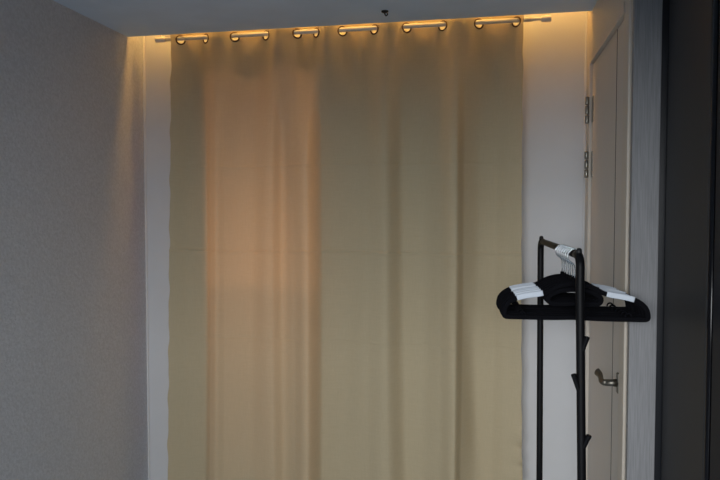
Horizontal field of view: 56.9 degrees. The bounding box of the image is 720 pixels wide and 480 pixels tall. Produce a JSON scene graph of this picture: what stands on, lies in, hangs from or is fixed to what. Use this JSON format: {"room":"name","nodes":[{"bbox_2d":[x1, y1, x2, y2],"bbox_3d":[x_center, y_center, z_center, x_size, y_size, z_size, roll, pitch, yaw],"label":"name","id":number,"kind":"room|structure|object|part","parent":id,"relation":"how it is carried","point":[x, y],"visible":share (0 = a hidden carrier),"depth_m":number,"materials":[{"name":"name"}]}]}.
{"room":"bedroom","nodes":[
{"label":"bedroom","id":0,"kind":"room"},
{"bbox_2d":[0,0,147,479],"bbox_3d":[-1.395,0.214,1.445,0.100,2.480,3.720,0,2,11],"label":"wall","id":1,"kind":"structure","parent":0,"point":[73,343],"depth_m":2.57,"materials":[{"name":"paint"}]},
{"bbox_2d":[143,36,149,479],"bbox_3d":[-1.009,0.152,3.139,0.011,2.470,0.011,0,2,11],"label":"trim","id":2,"kind":"structure","parent":1,"relation":"attached to","point":[144,94],"depth_m":3.13,"materials":[{"name":"white paint"}]},
{"bbox_2d":[53,0,596,36],"bbox_3d":[-0.033,-0.918,0.951,2.945,0.180,3.563,0,2,11],"label":"ceiling","id":3,"kind":"structure","parent":0,"point":[130,18],"depth_m":2.60,"materials":[{"name":"paint"}]},
{"bbox_2d":[145,11,584,479],"bbox_3d":[0.397,0.156,2.926,2.845,2.480,0.120,0,2,11],"label":"wall","id":4,"kind":"structure","parent":0,"point":[554,50],"depth_m":2.79,"materials":[{"name":"paint"}]},
{"bbox_2d":[155,13,550,42],"bbox_3d":[-0.070,-0.928,2.863,1.718,0.088,0.100,0,2,11],"label":"curtain rod","id":5,"kind":"object","parent":4,"relation":"attached to","point":[546,18],"visible":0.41,"depth_m":2.80,"materials":[{"name":"white"}]},
{"bbox_2d":[167,15,523,479],"bbox_3d":[-0.111,0.205,2.849,1.597,2.288,0.129,0,2,10],"label":"curtain","id":6,"kind":"object","parent":5,"relation":"hanging from","point":[345,220],"visible":0.96,"depth_m":2.85,"materials":[{"name":"beige fabric"}]},
{"bbox_2d":[582,11,587,255],"bbox_3d":[0.928,0.167,2.760,0.011,2.470,0.011,0,2,11],"label":"trim","id":7,"kind":"structure","parent":4,"relation":"attached to","point":[586,12],"depth_m":2.73,"materials":[{"name":"white"}]},
{"bbox_2d":[584,0,632,472],"bbox_3d":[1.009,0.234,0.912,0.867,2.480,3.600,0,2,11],"label":"door frame","id":8,"kind":"structure","parent":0,"point":[603,12],"depth_m":2.34,"materials":[{"name":"white wood"}]},
{"bbox_2d":[584,0,631,479],"bbox_3d":[0.834,0.355,2.295,0.107,2.131,0.822,0,2,11],"label":"door","id":9,"kind":"structure","parent":8,"relation":"in","point":[608,99],"depth_m":2.22,"materials":[{"name":"grey"}]},
{"bbox_3d":[0.757,0.427,2.054,0.045,0.043,0.093,-1,3,-28],"label":"lever","id":10,"kind":"part","parent":9,"relation":"part of","materials":[{"name":"silver metal"}]},
{"bbox_3d":[0.788,0.437,2.029,0.008,0.062,0.024,0,2,11],"label":"handle","id":11,"kind":"part","parent":9,"relation":"part of","materials":[{"name":"silver metal"}]},
{"bbox_2d":[625,0,662,479],"bbox_3d":[0.777,0.289,1.830,0.071,2.299,0.022,0,2,11],"label":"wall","id":12,"kind":"structure","parent":8,"relation":"attached to","point":[647,14],"depth_m":1.81,"materials":[{"name":"grey wood"}]},
{"bbox_2d":[654,0,669,479],"bbox_3d":[0.830,0.290,1.820,0.037,2.299,0.022,0,2,11],"label":"trim","id":13,"kind":"structure","parent":8,"relation":"attached to","point":[666,3],"depth_m":1.80,"materials":[{"name":"black"}]},
{"bbox_3d":[-0.677,1.578,-0.417,5.045,0.100,7.200,0,2,11],"label":"floor","id":14,"kind":"structure","parent":0,"visible":0},
{"bbox_2d":[536,236,591,479],"bbox_3d":[0.574,0.716,1.964,0.352,1.436,0.734,0,2,6],"label":"coat rack","id":15,"kind":"object","parent":14,"relation":"on","point":[578,378],"visible":0.98,"depth_m":1.61,"materials":[{"name":"black metal"}]},
{"bbox_3d":[0.575,0.021,1.936,0.020,0.028,0.585,0,2,7],"label":"hanging rail","id":16,"kind":"part","parent":15,"relation":"part of","materials":[{"name":"black metal"}]},
{"bbox_2d":[496,244,627,308],"bbox_3d":[0.564,0.104,1.855,0.360,0.182,0.011,0,2,12],"label":"clothes hanger","id":17,"kind":"object","parent":15,"relation":"hanging from","point":[561,271],"visible":0.24,"depth_m":1.85,"materials":[{"name":"black plastic"}]},
{"bbox_2d":[497,245,630,310],"bbox_3d":[0.560,0.105,1.824,0.360,0.182,0.011,1,2,12],"label":"clothes hanger","id":18,"kind":"object","parent":15,"relation":"hanging from","point":[563,273],"visible":0.36,"depth_m":1.82,"materials":[{"name":"black plastic"}]},
{"bbox_2d":[497,246,635,311],"bbox_3d":[0.556,0.107,1.795,0.360,0.182,0.011,1,2,13],"label":"clothes hanger","id":19,"kind":"object","parent":15,"relation":"hanging from","point":[565,274],"visible":0.34,"depth_m":1.80,"materials":[{"name":"black plastic"}]},
{"bbox_2d":[499,246,637,313],"bbox_3d":[0.553,0.108,1.765,0.360,0.182,0.011,0,2,13],"label":"clothes hanger","id":20,"kind":"object","parent":15,"relation":"hanging from","point":[566,277],"visible":0.39,"depth_m":1.76,"materials":[{"name":"black plastic"}]},
{"bbox_2d":[499,247,641,315],"bbox_3d":[0.548,0.110,1.733,0.360,0.182,0.011,1,2,13],"label":"clothes hanger","id":21,"kind":"object","parent":15,"relation":"hanging from","point":[514,292],"visible":0.37,"depth_m":1.74,"materials":[{"name":"black plastic"}]},
{"bbox_2d":[500,248,645,317],"bbox_3d":[0.545,0.112,1.704,0.360,0.182,0.011,1,2,13],"label":"clothes hanger","id":22,"kind":"object","parent":15,"relation":"hanging from","point":[572,277],"visible":0.34,"depth_m":1.71,"materials":[{"name":"black plastic"}]},
{"bbox_2d":[502,249,650,321],"bbox_3d":[0.542,0.113,1.675,0.360,0.182,0.011,0,2,12],"label":"clothes hanger","id":23,"kind":"object","parent":15,"relation":"hanging from","point":[554,290],"visible":0.92,"depth_m":1.68,"materials":[{"name":"black plastic"}]},
{"bbox_2d":[661,0,719,479],"bbox_3d":[1.078,0.323,1.350,0.678,2.270,0.798,0,2,11],"label":"tall cabinet","id":24,"kind":"object","parent":14,"relation":"on","point":[691,344],"visible":1,"depth_m":1.54,"materials":[{"name":"black"}]},
{"bbox_3d":[0.759,0.289,1.439,0.017,2.200,0.017,0,2,11],"label":"edge handle","id":25,"kind":"part","parent":24,"relation":"part of","materials":[{"name":"black"}]},
{"bbox_3d":[0.720,0.298,1.215,0.025,2.200,0.387,0,2,11],"label":"door","id":26,"kind":"part","parent":24,"relation":"part of","materials":[{"name":"black"}]}
]}

